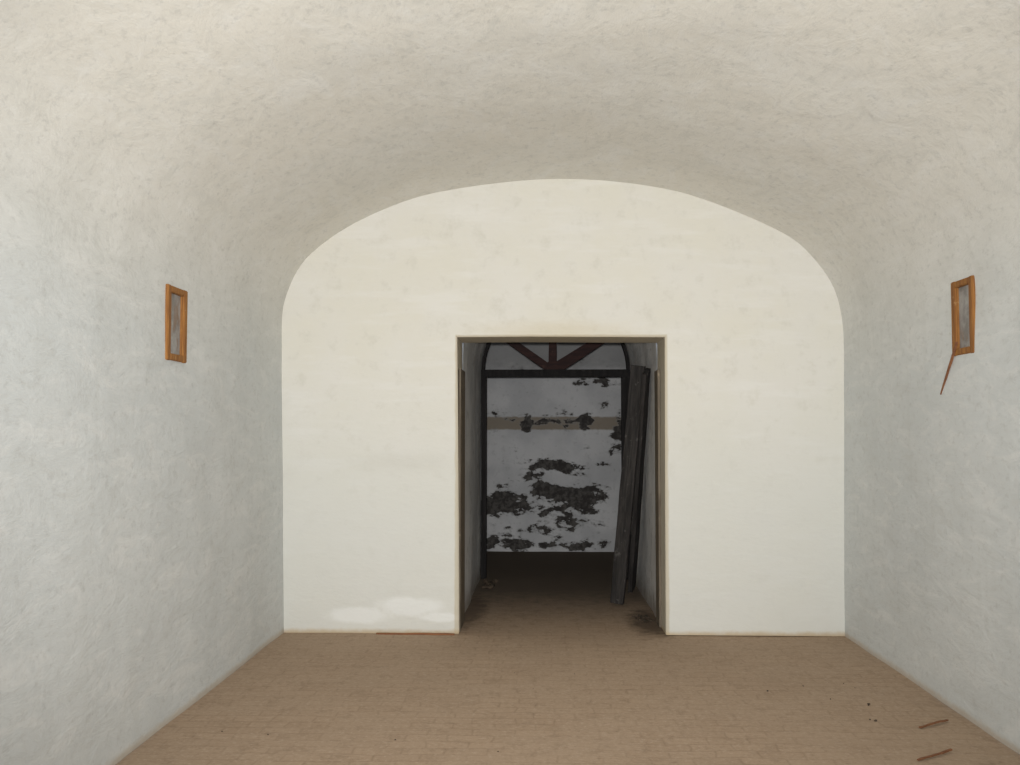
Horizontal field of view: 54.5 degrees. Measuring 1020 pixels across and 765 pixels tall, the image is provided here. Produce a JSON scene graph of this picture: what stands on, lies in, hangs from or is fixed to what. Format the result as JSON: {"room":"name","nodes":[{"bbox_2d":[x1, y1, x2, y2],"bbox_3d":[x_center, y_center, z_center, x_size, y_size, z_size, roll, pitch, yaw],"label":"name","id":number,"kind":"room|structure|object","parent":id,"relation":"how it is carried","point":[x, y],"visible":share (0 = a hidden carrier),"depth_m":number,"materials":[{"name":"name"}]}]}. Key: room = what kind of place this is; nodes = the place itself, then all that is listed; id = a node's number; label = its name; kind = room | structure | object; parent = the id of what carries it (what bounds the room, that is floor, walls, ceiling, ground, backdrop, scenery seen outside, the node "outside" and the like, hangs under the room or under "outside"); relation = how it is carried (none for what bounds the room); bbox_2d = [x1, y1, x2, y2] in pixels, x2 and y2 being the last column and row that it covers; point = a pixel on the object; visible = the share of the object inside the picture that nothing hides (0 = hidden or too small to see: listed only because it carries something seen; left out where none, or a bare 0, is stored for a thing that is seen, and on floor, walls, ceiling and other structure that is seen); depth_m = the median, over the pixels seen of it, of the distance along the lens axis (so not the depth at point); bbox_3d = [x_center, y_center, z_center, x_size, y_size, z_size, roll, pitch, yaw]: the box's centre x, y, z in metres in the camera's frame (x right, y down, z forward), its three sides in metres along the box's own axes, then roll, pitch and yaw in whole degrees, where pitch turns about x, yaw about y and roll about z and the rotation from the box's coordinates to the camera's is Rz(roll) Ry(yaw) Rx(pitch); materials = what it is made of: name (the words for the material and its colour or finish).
{"room":"empty vaulted room","nodes":[
{"label":"empty vaulted room","id":0,"kind":"room"},
{"bbox_2d":[0,199,283,764],"bbox_3d":[-1.861,0.451,2.445,0.057,2.339,10.010,0,-3,2],"label":"wall","id":1,"kind":"structure","parent":0,"point":[141,491],"depth_m":4.54,"materials":[{"name":"paint"}]},
{"bbox_2d":[165,284,171,359],"bbox_3d":[-1.822,-0.316,5.183,0.084,0.397,0.044,0,-3,2],"label":"stile","id":2,"kind":"object","parent":1,"relation":"attached to","point":[168,289],"visible":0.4,"depth_m":5.17,"materials":[{"name":"orange wood"}]},
{"bbox_2d":[170,353,183,361],"bbox_3d":[-1.819,-0.132,5.292,0.084,0.036,0.192,0,-3,2],"label":"rail","id":3,"kind":"object","parent":1,"relation":"attached to","point":[174,357],"visible":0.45,"depth_m":5.29,"materials":[{"name":"orange wood"}]},
{"bbox_2d":[171,294,180,354],"bbox_3d":[-1.810,-0.310,5.301,0.022,0.337,0.204,0,-3,2],"label":"pane","id":4,"kind":"object","parent":3,"relation":"on","point":[175,303],"visible":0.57,"depth_m":5.32,"materials":[{"name":"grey glass"}]},
{"bbox_2d":[171,285,184,296],"bbox_3d":[-1.819,-0.490,5.310,0.084,0.034,0.192,0,-3,2],"label":"frame","id":5,"kind":"object","parent":1,"relation":"attached to","point":[175,290],"visible":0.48,"depth_m":5.31,"materials":[{"name":"orange wood"}]},
{"bbox_2d":[181,290,187,362],"bbox_3d":[-1.815,-0.305,5.419,0.084,0.397,0.044,0,-3,2],"label":"stile","id":6,"kind":"object","parent":1,"relation":"attached to","point":[185,298],"visible":0.4,"depth_m":5.41,"materials":[{"name":"orange wood"}]},
{"bbox_2d":[180,297,182,354],"bbox_3d":[-1.791,-0.307,5.391,0.011,0.323,0.010,0,-3,2],"label":"bead","id":7,"kind":"object","parent":6,"relation":"attached to","point":[181,298],"visible":0.98,"depth_m":5.39,"materials":[{"name":"orange wood"}]},
{"bbox_2d":[0,0,1019,319],"bbox_3d":[0.209,-1.255,2.464,4.200,1.071,10.016,0,-3,2],"label":"ceiling","id":8,"kind":"structure","parent":0,"point":[216,145],"depth_m":4.89,"materials":[{"name":"paint"}]},
{"bbox_2d":[485,342,625,551],"bbox_3d":[0.542,0.373,12.511,5.500,3.520,0.150,0,-3,2],"label":"wall","id":9,"kind":"structure","parent":0,"point":[554,443],"depth_m":12.41,"materials":[{"name":"white paint"}]},
{"bbox_2d":[462,343,656,616],"bbox_3d":[0.435,0.195,9.092,5.500,3.500,2.400,0,-3,2],"label":"wall","id":10,"kind":"structure","parent":0,"point":[640,354],"depth_m":8.76,"materials":[{"name":"grey paint"}]},
{"bbox_2d":[481,369,629,376],"bbox_3d":[0.469,-0.094,10.192,1.526,0.075,0.110,0,-3,2],"label":"transom","id":11,"kind":"object","parent":10,"relation":"attached to","point":[525,372],"visible":0.97,"depth_m":10.14,"materials":[{"name":"brown wood"}]},
{"bbox_2d":[547,362,557,368],"bbox_3d":[0.439,-0.146,10.193,0.120,0.130,0.095,0,-3,2],"label":"hub","id":12,"kind":"object","parent":11,"relation":"on","point":[550,365],"visible":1,"depth_m":10.15,"materials":[{"name":"brown wood"}]},
{"bbox_2d":[482,343,629,369],"bbox_3d":[0.469,-0.501,10.217,1.520,0.760,0.100,0,-3,2],"label":"ring","id":13,"kind":"object","parent":11,"relation":"on","point":[624,348],"visible":0.23,"depth_m":10.17,"materials":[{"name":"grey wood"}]},
{"bbox_2d":[506,342,547,368],"bbox_3d":[0.144,-0.329,10.219,0.632,0.478,0.056,0,-3,2],"label":"spoke","id":14,"kind":"object","parent":13,"relation":"attached to","point":[529,354],"visible":0.62,"depth_m":10.19,"materials":[{"name":"brown wood"}]},
{"bbox_2d":[549,342,556,361],"bbox_3d":[0.441,-0.495,10.218,0.090,0.750,0.062,0,-3,2],"label":"spoke","id":15,"kind":"object","parent":13,"relation":"attached to","point":[552,345],"visible":0.42,"depth_m":10.18,"materials":[{"name":"brown wood"}]},
{"bbox_2d":[557,343,603,368],"bbox_3d":[0.763,-0.328,10.199,0.711,0.514,0.062,0,-3,2],"label":"spoke","id":16,"kind":"object","parent":13,"relation":"attached to","point":[574,356],"visible":0.59,"depth_m":10.17,"materials":[{"name":"brown wood"}]},
{"bbox_2d":[282,179,844,635],"bbox_3d":[0.385,0.144,7.644,4.321,3.461,0.500,0,-3,2],"label":"wall","id":17,"kind":"structure","parent":0,"point":[745,324],"depth_m":7.40,"materials":[{"name":"paint"}]},
{"bbox_2d":[459,368,464,630],"bbox_3d":[-0.372,0.889,7.666,0.013,1.975,0.430,0,-3,2],"label":"trim","id":18,"kind":"structure","parent":17,"relation":"attached to","point":[461,372],"depth_m":7.62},
{"bbox_2d":[654,370,660,626],"bbox_3d":[1.154,0.891,7.723,0.018,1.975,0.220,0,-3,2],"label":"trim","id":19,"kind":"structure","parent":17,"relation":"attached to","point":[657,372],"depth_m":7.67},
{"bbox_2d":[116,551,1019,764],"bbox_3d":[0.297,1.731,4.614,5.500,0.010,15.800,0,-3,2],"label":"floor","id":20,"kind":"structure","parent":0,"point":[637,693],"depth_m":5.52,"materials":[{"name":"wood"}]},
{"bbox_2d":[376,633,454,634],"bbox_3d":[-0.699,1.855,7.306,0.580,0.015,0.023,0,-3,3],"label":"wooden lath","id":21,"kind":"object","parent":20,"relation":"on","point":[376,633],"visible":1,"depth_m":7.30,"materials":[{"name":"brown wood"}]},
{"bbox_2d":[481,377,486,578],"bbox_3d":[-0.267,0.944,10.169,0.053,2.110,0.100,0,-3,2],"label":"post","id":22,"kind":"object","parent":20,"relation":"on","point":[483,379],"visible":0.86,"depth_m":10.13,"materials":[{"name":"grey wood"}]},
{"bbox_2d":[481,579,498,588],"bbox_3d":[-0.195,1.966,9.675,0.157,0.040,0.543,0,-3,2],"label":"rubble pile","id":23,"kind":"object","parent":20,"relation":"on","point":[489,584],"visible":1,"depth_m":9.64,"materials":[{"name":"stone"}]},
{"bbox_2d":[621,377,630,578],"bbox_3d":[1.188,0.942,10.124,0.088,2.110,0.100,0,-3,2],"label":"post","id":24,"kind":"object","parent":20,"relation":"on","point":[625,381],"visible":0.26,"depth_m":10.11,"materials":[{"name":"brown wood"}]},
{"bbox_2d":[610,365,645,604],"bbox_3d":[1.013,0.882,8.530,0.101,2.062,0.380,3,-4,-44],"label":"wooden plank","id":25,"kind":"object","parent":20,"relation":"on","point":[631,441],"visible":0.94,"depth_m":8.50,"materials":[{"name":"brown wood"}]},
{"bbox_2d":[628,368,650,592],"bbox_3d":[1.142,0.925,8.794,0.094,2.054,1.241,0,-3,0],"label":"wooden plank","id":26,"kind":"object","parent":20,"relation":"on","point":[645,380],"visible":0.98,"depth_m":8.72,"materials":[{"name":"brown wood"}]},
{"bbox_2d":[632,614,652,622],"bbox_3d":[1.073,1.881,7.904,0.133,0.027,0.293,1,-3,-13],"label":"rubble pile","id":27,"kind":"object","parent":20,"relation":"on","point":[642,617],"visible":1,"depth_m":7.92,"materials":[{"name":"grey stone"}]},
{"bbox_2d":[919,719,947,727],"bbox_3d":[2.167,1.743,5.060,0.230,0.011,0.014,2,-3,-32],"label":"wooden stick","id":28,"kind":"object","parent":20,"relation":"on","point":[945,720],"visible":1,"depth_m":5.05,"materials":[{"name":"brown wood"}]},
{"bbox_2d":[917,748,951,760],"bbox_3d":[1.961,1.718,4.572,0.252,0.012,0.015,2,-3,-32],"label":"wooden stick","id":29,"kind":"object","parent":20,"relation":"on","point":[950,749],"visible":1,"depth_m":4.57,"materials":[{"name":"brown wood"}]},
{"bbox_2d":[841,238,1019,753],"bbox_3d":[2.308,0.414,2.317,0.040,2.400,10.010,0,-3,2],"label":"wall","id":30,"kind":"structure","parent":0,"point":[932,479],"depth_m":5.55,"materials":[{"name":"paint"}]},
{"bbox_2d":[951,282,957,355],"bbox_3d":[2.439,-0.343,5.357,0.084,0.403,0.044,0,-3,2],"label":"stile","id":31,"kind":"object","parent":30,"relation":"attached to","point":[953,289],"visible":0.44,"depth_m":5.35,"materials":[{"name":"orange wood"}]},
{"bbox_2d":[956,288,959,347],"bbox_3d":[2.414,-0.345,5.331,0.011,0.329,0.010,0,-3,2],"label":"bead","id":32,"kind":"object","parent":31,"relation":"attached to","point":[957,289],"visible":1,"depth_m":5.33,"materials":[{"name":"orange wood"}]},
{"bbox_2d":[954,277,967,287],"bbox_3d":[2.436,-0.530,5.256,0.084,0.034,0.177,0,-3,2],"label":"frame","id":33,"kind":"object","parent":30,"relation":"attached to","point":[963,282],"visible":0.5,"depth_m":5.26,"materials":[{"name":"orange wood"}]},
{"bbox_2d":[940,342,957,394],"bbox_3d":[2.397,-0.075,5.407,0.014,0.276,0.257,0,-3,4],"label":"strip","id":34,"kind":"object","parent":33,"relation":"attached to","point":[956,343],"visible":1,"depth_m":5.39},
{"bbox_2d":[956,346,969,355],"bbox_3d":[2.436,-0.167,5.238,0.084,0.036,0.177,0,-3,2],"label":"rail","id":35,"kind":"object","parent":30,"relation":"attached to","point":[965,350],"visible":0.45,"depth_m":5.24,"materials":[{"name":"orange wood"}]},
{"bbox_2d":[959,285,969,347],"bbox_3d":[2.427,-0.348,5.247,0.022,0.343,0.189,0,-3,2],"label":"pane","id":36,"kind":"object","parent":35,"relation":"on","point":[963,291],"visible":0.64,"depth_m":5.26,"materials":[{"name":"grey glass"}]},
{"bbox_2d":[968,275,975,352],"bbox_3d":[2.432,-0.354,5.137,0.084,0.403,0.044,0,-3,2],"label":"stile","id":37,"kind":"object","parent":30,"relation":"attached to","point":[971,279],"visible":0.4,"depth_m":5.13,"materials":[{"name":"orange wood"}]}
]}

